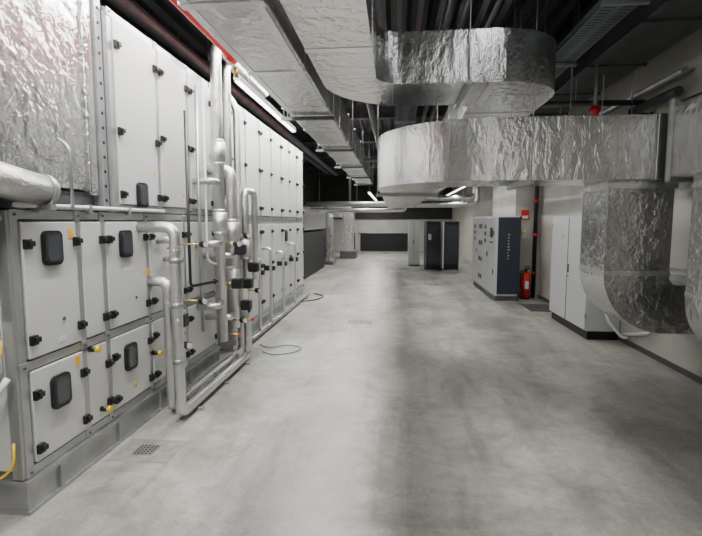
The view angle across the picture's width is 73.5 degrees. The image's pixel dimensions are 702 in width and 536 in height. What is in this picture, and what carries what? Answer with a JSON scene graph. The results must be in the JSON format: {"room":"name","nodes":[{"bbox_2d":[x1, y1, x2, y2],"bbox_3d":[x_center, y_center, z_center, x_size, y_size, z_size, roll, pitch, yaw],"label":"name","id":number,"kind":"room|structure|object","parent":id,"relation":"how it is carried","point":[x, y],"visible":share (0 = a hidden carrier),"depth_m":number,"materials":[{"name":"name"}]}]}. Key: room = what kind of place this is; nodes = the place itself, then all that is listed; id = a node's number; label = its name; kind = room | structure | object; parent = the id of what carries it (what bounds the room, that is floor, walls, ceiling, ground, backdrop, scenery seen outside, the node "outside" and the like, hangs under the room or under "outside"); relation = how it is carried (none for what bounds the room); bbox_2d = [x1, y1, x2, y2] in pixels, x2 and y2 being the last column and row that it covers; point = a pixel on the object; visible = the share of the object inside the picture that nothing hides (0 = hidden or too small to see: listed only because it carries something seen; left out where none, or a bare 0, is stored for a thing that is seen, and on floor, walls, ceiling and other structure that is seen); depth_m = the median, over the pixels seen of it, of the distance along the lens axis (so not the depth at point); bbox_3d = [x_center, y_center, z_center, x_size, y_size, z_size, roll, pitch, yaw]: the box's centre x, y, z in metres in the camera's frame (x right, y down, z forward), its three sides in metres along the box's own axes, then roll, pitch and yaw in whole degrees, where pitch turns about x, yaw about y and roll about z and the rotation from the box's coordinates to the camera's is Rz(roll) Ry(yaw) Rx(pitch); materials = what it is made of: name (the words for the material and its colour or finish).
{"room":"mechanical room","nodes":[
{"label":"mechanical room","id":0,"kind":"room"},
{"bbox_2d":[303,168,316,205],"bbox_3d":[-3.309,-1.655,11.755,0.200,4.200,29.000,1,6,5],"label":"wall","id":1,"kind":"structure","parent":0,"point":[309,181],"depth_m":23.57,"materials":[{"name":"black paint"}]},
{"bbox_2d":[0,251,701,535],"bbox_3d":[0.450,0.569,11.619,7.750,0.200,29.400,1,6,5],"label":"floor","id":2,"kind":"structure","parent":0,"point":[459,410],"depth_m":3.50,"materials":[{"name":"concrete"}]},
{"bbox_2d":[0,6,220,515],"bbox_3d":[-2.527,-0.324,3.915,1.935,3.080,2.850,1,6,5],"label":"air handling unit","id":3,"kind":"object","parent":2,"relation":"on","point":[82,324],"visible":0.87,"depth_m":3.29,"materials":[{"name":"grey paint"}]},
{"bbox_2d":[0,216,14,479],"bbox_3d":[-2.033,0.436,2.410,0.530,1.413,0.160,0,6,0],"label":"flexible hose","id":4,"kind":"object","parent":3,"relation":"attached to","point":[4,383],"visible":1,"depth_m":2.47,"materials":[{"name":"white paint"}]},
{"bbox_2d":[0,0,109,210],"bbox_3d":[-2.599,-1.578,2.388,1.593,2.525,1.855,1,6,5],"label":"duct","id":5,"kind":"object","parent":3,"relation":"on","point":[52,86],"visible":0.99,"depth_m":2.86,"materials":[{"name":"silver metal"}]},
{"bbox_2d":[0,161,60,209],"bbox_3d":[-1.863,-0.451,1.505,0.197,0.473,2.342,1,6,6],"label":"duct","id":6,"kind":"object","parent":5,"relation":"attached to","point":[17,184],"visible":0.88,"depth_m":2.46,"materials":[{"name":"white foil"}]},
{"bbox_2d":[12,137,164,214],"bbox_3d":[-1.695,-0.597,3.229,0.086,0.458,1.600,1,6,5],"label":"cable conduit","id":7,"kind":"object","parent":3,"relation":"attached to","point":[88,209],"visible":0.98,"depth_m":2.86,"materials":[{"name":"white paint"}]},
{"bbox_2d":[106,438,186,462],"bbox_3d":[-1.426,1.280,3.307,0.430,0.008,0.320,1,6,5],"label":"floor drain","id":8,"kind":"object","parent":2,"relation":"on","point":[134,450],"visible":1,"depth_m":3.29,"materials":[{"name":"metal"}]},
{"bbox_2d":[136,44,267,415],"bbox_3d":[-1.306,-0.651,5.134,0.501,3.494,3.152,1,6,5],"label":"insulated pipework","id":9,"kind":"object","parent":2,"relation":"on","point":[233,244],"visible":0.98,"depth_m":4.76,"materials":[{"name":"silver metal"}]},
{"bbox_2d":[211,105,304,350],"bbox_3d":[-2.157,-0.726,8.029,1.902,3.078,4.605,1,6,5],"label":"air handling unit","id":10,"kind":"object","parent":2,"relation":"on","point":[271,166],"visible":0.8,"depth_m":7.67,"materials":[{"name":"grey paint"}]},
{"bbox_2d":[251,242,309,341],"bbox_3d":[-1.153,0.177,8.149,0.165,1.186,4.100,1,6,5],"label":"small-bore pipework","id":11,"kind":"object","parent":10,"relation":"attached to","point":[283,263],"visible":0.85,"depth_m":7.14,"materials":[{"name":"silver metal"}]},
{"bbox_2d":[260,293,322,354],"bbox_3d":[-0.893,0.801,8.099,0.574,0.020,4.893,0,6,1],"label":"garden hose","id":12,"kind":"object","parent":2,"relation":"on","point":[314,293],"visible":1,"depth_m":6.03,"materials":[{"name":"black plastic"}]},
{"bbox_2d":[302,182,335,279],"bbox_3d":[-1.795,-2.028,15.562,1.900,4.200,5.900,1,6,5],"label":"duct","id":13,"kind":"object","parent":2,"relation":"on","point":[318,233],"visible":0.42,"depth_m":15.20,"materials":[{"name":"silver metal"}]},
{"bbox_2d":[326,207,357,258],"bbox_3d":[-0.839,-1.658,21.009,2.200,2.400,1.000,1,6,5],"label":"duct","id":14,"kind":"object","parent":2,"relation":"on","point":[348,251],"visible":0.48,"depth_m":20.54,"materials":[{"name":"silver metal"}]},
{"bbox_2d":[347,320,372,323],"bbox_3d":[0.145,0.865,7.564,0.400,0.003,0.250,1,6,5],"label":"cover plate","id":15,"kind":"object","parent":2,"relation":"on","point":[349,321],"visible":1,"depth_m":7.57,"materials":[{"name":"metal"}]},
{"bbox_2d":[408,221,419,265],"bbox_3d":[2.318,-0.922,17.342,0.420,1.650,0.620,1,6,5],"label":"storage cabinet","id":16,"kind":"object","parent":2,"relation":"on","point":[413,226],"visible":0.99,"depth_m":17.06,"materials":[{"name":"white metal"}]},
{"bbox_2d":[424,221,459,269],"bbox_3d":[3.036,-0.744,15.688,1.120,1.620,1.200,1,6,5],"label":"tall cabinet","id":17,"kind":"object","parent":2,"relation":"on","point":[441,239],"visible":1,"depth_m":15.66,"materials":[{"name":"black metal"}]},
{"bbox_2d":[472,216,520,300],"bbox_3d":[3.262,-0.316,10.801,0.515,1.720,2.726,1,6,5],"label":"tall cabinet","id":18,"kind":"object","parent":2,"relation":"on","point":[496,239],"visible":1,"depth_m":9.52,"materials":[{"name":"white metal"}]},
{"bbox_2d":[493,186,541,296],"bbox_3d":[3.838,-1.582,11.014,0.530,4.200,2.350,1,6,5],"label":"wall pier","id":19,"kind":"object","parent":2,"relation":"on","point":[506,202],"visible":0.36,"depth_m":9.96,"materials":[{"name":"white paint"}]},
{"bbox_2d":[521,230,526,238],"bbox_3d":[3.653,-0.706,9.920,0.100,0.170,0.022,1,6,5],"label":"notice sign","id":20,"kind":"object","parent":19,"relation":"attached to","point":[524,232],"visible":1,"depth_m":9.92,"materials":[{"name":"white paint"}]},
{"bbox_2d":[521,210,528,219],"bbox_3d":[3.663,-1.119,9.879,0.160,0.200,0.022,1,6,5],"label":"sign","id":21,"kind":"object","parent":19,"relation":"attached to","point":[524,213],"visible":1,"depth_m":9.88,"materials":[{"name":"red paint"}]},
{"bbox_2d":[531,186,538,297],"bbox_3d":[3.857,-1.461,9.775,0.110,4.200,0.125,1,6,5],"label":"riser pipe","id":22,"kind":"object","parent":19,"relation":"attached to","point":[536,199],"visible":0.48,"depth_m":9.83,"materials":[{"name":"black metal"}]},
{"bbox_2d":[520,266,529,298],"bbox_3d":[3.635,0.300,9.802,0.194,0.690,0.184,5,8,42],"label":"fire extinguisher","id":23,"kind":"object","parent":2,"relation":"on","point":[525,281],"visible":1,"depth_m":9.75,"materials":[{"name":"red paint"}]},
{"bbox_2d":[521,304,551,311],"bbox_3d":[3.523,0.741,8.774,0.500,0.012,0.700,1,6,5],"label":"floor mat","id":24,"kind":"object","parent":2,"relation":"on","point":[532,307],"visible":0.79,"depth_m":8.76,"materials":[{"name":"grey rubber"}]},
{"bbox_2d":[549,216,619,339],"bbox_3d":[3.463,-0.445,6.998,0.470,2.720,1.500,1,6,5],"label":"tall cabinet","id":25,"kind":"object","parent":2,"relation":"on","point":[569,304],"visible":0.43,"depth_m":6.89,"materials":[{"name":"white metal"}]},
{"bbox_2d":[105,0,598,168],"bbox_3d":[0.515,-3.809,11.184,7.480,0.200,29.000,1,6,5],"label":"ceiling","id":26,"kind":"structure","parent":0,"point":[411,15],"depth_m":6.12,"materials":[{"name":"metal"}]},
{"bbox_2d":[169,0,238,77],"bbox_3d":[-0.835,-2.413,5.140,0.084,1.400,13.500,1,6,5],"label":"pipe","id":27,"kind":"object","parent":26,"relation":"hanging from","point":[186,13],"visible":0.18,"depth_m":3.32,"materials":[{"name":"red metal"}]},
{"bbox_2d":[99,0,328,173],"bbox_3d":[-1.801,-3.459,11.587,0.154,0.577,16.700,1,6,5],"label":"pipe","id":28,"kind":"object","parent":26,"relation":"hanging from","point":[103,3],"visible":0.37,"depth_m":6.26,"materials":[{"name":"metal"}]},
{"bbox_2d":[106,0,337,175],"bbox_3d":[-1.403,-3.405,11.555,0.154,0.677,16.700,1,6,5],"label":"pipe","id":29,"kind":"object","parent":26,"relation":"hanging from","point":[131,9],"visible":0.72,"depth_m":5.54,"materials":[{"name":"metal"}]},
{"bbox_2d":[234,75,295,131],"bbox_3d":[-0.947,-2.503,5.546,0.060,1.300,2.500,1,6,5],"label":"light","id":30,"kind":"object","parent":26,"relation":"hanging from","point":[240,81],"visible":0.85,"depth_m":5.11,"materials":[{"name":"white paint"}]},
{"bbox_2d":[177,0,373,185],"bbox_3d":[-0.322,-2.506,6.597,0.590,1.500,16.500,1,6,5],"label":"duct","id":31,"kind":"object","parent":26,"relation":"hanging from","point":[259,35],"visible":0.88,"depth_m":3.57,"materials":[{"name":"silver metal"}]},
{"bbox_2d":[185,59,447,174],"bbox_3d":[0.529,-3.644,12.056,7.350,0.300,21.880,1,6,5],"label":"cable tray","id":32,"kind":"structure","parent":26,"relation":"hanging from","point":[360,112],"depth_m":10.72,"materials":[{"name":"grey metal"}]},
{"bbox_2d":[364,159,376,162],"bbox_3d":[2.034,-2.713,8.625,3.600,1.484,0.068,1,6,5],"label":"pipe","id":33,"kind":"object","parent":26,"relation":"hanging from","point":[365,160],"visible":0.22,"depth_m":8.82,"materials":[{"name":"metal"}]},
{"bbox_2d":[366,103,378,146],"bbox_3d":[0.671,-3.430,11.711,0.116,0.658,16.000,1,6,5],"label":"pipe","id":34,"kind":"object","parent":26,"relation":"hanging from","point":[370,107],"visible":0.19,"depth_m":9.16,"materials":[{"name":"metal"}]},
{"bbox_2d":[368,185,376,200],"bbox_3d":[1.009,-3.939,21.216,0.090,1.500,7.000,1,6,5],"label":"light","id":35,"kind":"object","parent":26,"relation":"hanging from","point":[369,192],"visible":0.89,"depth_m":19.62,"materials":[{"name":"white paint"}]},
{"bbox_2d":[306,186,479,211],"bbox_3d":[1.426,-3.097,16.673,5.689,2.290,3.250,1,6,5],"label":"pipes","id":36,"kind":"object","parent":26,"relation":"hanging from","point":[475,194],"visible":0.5,"depth_m":15.40,"materials":[{"name":"silver metal"}]},
{"bbox_2d":[395,13,426,127],"bbox_3d":[1.368,-3.464,12.449,0.410,0.735,14.400,1,6,5],"label":"cable tray","id":37,"kind":"object","parent":26,"relation":"hanging from","point":[405,115],"visible":0.12,"depth_m":8.43,"materials":[{"name":"grey metal"}]},
{"bbox_2d":[279,0,556,119],"bbox_3d":[0.715,-2.276,3.926,1.947,1.435,10.887,2,6,20],"label":"duct","id":38,"kind":"object","parent":26,"relation":"hanging from","point":[485,72],"visible":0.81,"depth_m":4.04,"materials":[{"name":"silver metal"}]},
{"bbox_2d":[419,0,458,122],"bbox_3d":[1.480,-3.306,9.629,0.097,0.498,20.000,1,6,5],"label":"pipe","id":39,"kind":"object","parent":26,"relation":"hanging from","point":[452,5],"visible":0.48,"depth_m":4.91,"materials":[{"name":"metal"}]},
{"bbox_2d":[427,0,476,121],"bbox_3d":[1.649,-3.305,9.613,0.097,0.498,20.000,1,6,5],"label":"pipe","id":40,"kind":"object","parent":26,"relation":"hanging from","point":[465,17],"visible":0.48,"depth_m":4.93,"materials":[{"name":"metal"}]},
{"bbox_2d":[446,186,465,194],"bbox_3d":[3.448,-2.545,15.516,0.060,0.074,4.907,1,6,5],"label":"light","id":41,"kind":"object","parent":26,"relation":"hanging from","point":[455,190],"depth_m":15.40,"materials":[{"name":"white paint"}]},
{"bbox_2d":[442,0,502,119],"bbox_3d":[1.978,-3.371,9.575,0.058,0.359,20.000,1,6,5],"label":"pipe","id":42,"kind":"object","parent":26,"relation":"hanging from","point":[498,2],"visible":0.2,"depth_m":5.13,"materials":[{"name":"silver metal"}]},
{"bbox_2d":[376,0,700,341],"bbox_3d":[2.201,-1.580,8.428,3.310,3.700,8.580,1,6,5],"label":"duct","id":43,"kind":"object","parent":26,"relation":"hanging from","point":[618,161],"visible":0.96,"depth_m":4.33,"materials":[{"name":"silver metal"}]},
{"bbox_2d":[570,67,572,114],"bbox_3d":[2.485,-1.969,5.238,0.060,0.508,0.029,1,6,5],"label":"pipe","id":44,"kind":"object","parent":26,"relation":"hanging from","point":[572,67],"depth_m":5.32,"materials":[{"name":"grey metal"}]},
{"bbox_2d":[539,6,644,107],"bbox_3d":[2.848,-2.580,5.736,1.440,1.184,0.068,1,6,5],"label":"pipe","id":45,"kind":"object","parent":26,"relation":"hanging from","point":[575,103],"visible":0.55,"depth_m":5.76,"materials":[{"name":"metal"}]},
{"bbox_2d":[545,0,650,78],"bbox_3d":[2.655,-3.030,8.788,0.360,0.885,17.500,1,6,5],"label":"cable tray","id":46,"kind":"object","parent":26,"relation":"hanging from","point":[604,15],"visible":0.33,"depth_m":4.32,"materials":[{"name":"grey metal"}]},
{"bbox_2d":[560,71,656,114],"bbox_3d":[3.366,-2.582,7.302,0.360,1.485,4.600,1,6,5],"label":"cable tray","id":47,"kind":"object","parent":26,"relation":"hanging from","point":[626,111],"visible":0.12,"depth_m":5.61,"materials":[{"name":"metal"}]},
{"bbox_2d":[528,0,701,116],"bbox_3d":[3.059,-2.779,6.151,0.670,0.870,6.900,1,6,5],"label":"duct","id":48,"kind":"object","parent":26,"relation":"hanging from","point":[649,30],"visible":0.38,"depth_m":4.77,"materials":[{"name":"black metal"}]},
{"bbox_2d":[572,71,683,113],"bbox_3d":[3.605,-2.663,7.170,0.097,1.298,4.800,1,6,5],"label":"pipe","id":49,"kind":"object","parent":26,"relation":"hanging from","point":[676,91],"visible":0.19,"depth_m":5.20,"materials":[{"name":"metal"}]},
{"bbox_2d":[575,66,688,115],"bbox_3d":[3.655,-2.767,7.155,0.077,1.089,4.800,1,6,5],"label":"pipe","id":50,"kind":"object","parent":26,"relation":"hanging from","point":[684,70],"visible":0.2,"depth_m":5.39,"materials":[{"name":"metal"}]},
{"bbox_2d":[317,175,452,250],"bbox_3d":[1.807,-3.034,25.822,7.350,4.200,0.300,1,6,5],"label":"wall","id":51,"kind":"structure","parent":0,"point":[374,231],"depth_m":25.79,"materials":[{"name":"paint"}]},
{"bbox_2d":[452,28,701,376],"bbox_3d":[4.208,-1.586,11.054,0.200,4.200,29.000,1,6,5],"label":"wall","id":52,"kind":"structure","parent":0,"point":[557,201],"depth_m":6.09,"materials":[{"name":"white paint"}]},
{"bbox_2d":[589,63,600,114],"bbox_3d":[3.086,-1.939,5.171,0.850,0.610,0.080,1,6,5],"label":"valve","id":53,"kind":"object","parent":52,"relation":"attached to","point":[595,109],"visible":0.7,"depth_m":5.19,"materials":[{"name":"red paint"}]},
{"bbox_2d":[537,294,701,383],"bbox_3d":[3.365,1.238,3.463,0.020,0.060,13.250,1,6,5],"label":"baseboard","id":54,"kind":"structure","parent":52,"relation":"attached to","point":[654,356],"depth_m":5.39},
{"bbox_2d":[604,313,651,338],"bbox_3d":[3.514,0.590,5.858,0.229,0.718,0.963,0,6,-4],"label":"pipe","id":55,"kind":"object","parent":52,"relation":"attached to","point":[621,335],"visible":0.34,"depth_m":6.10,"materials":[{"name":"white paint"}]},
{"bbox_2d":[670,193,691,269],"bbox_3d":[3.547,-0.420,5.312,0.030,0.800,1.470,1,6,5],"label":"panel","id":56,"kind":"object","parent":52,"relation":"attached to","point":[682,202],"visible":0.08,"depth_m":4.99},
{"bbox_2d":[664,92,701,341],"bbox_3d":[3.052,-0.324,3.667,0.710,2.190,0.940,1,6,5],"label":"duct","id":57,"kind":"object","parent":52,"relation":"attached to","point":[683,164],"visible":1,"depth_m":3.84,"materials":[{"name":"silver metal"}]}
]}

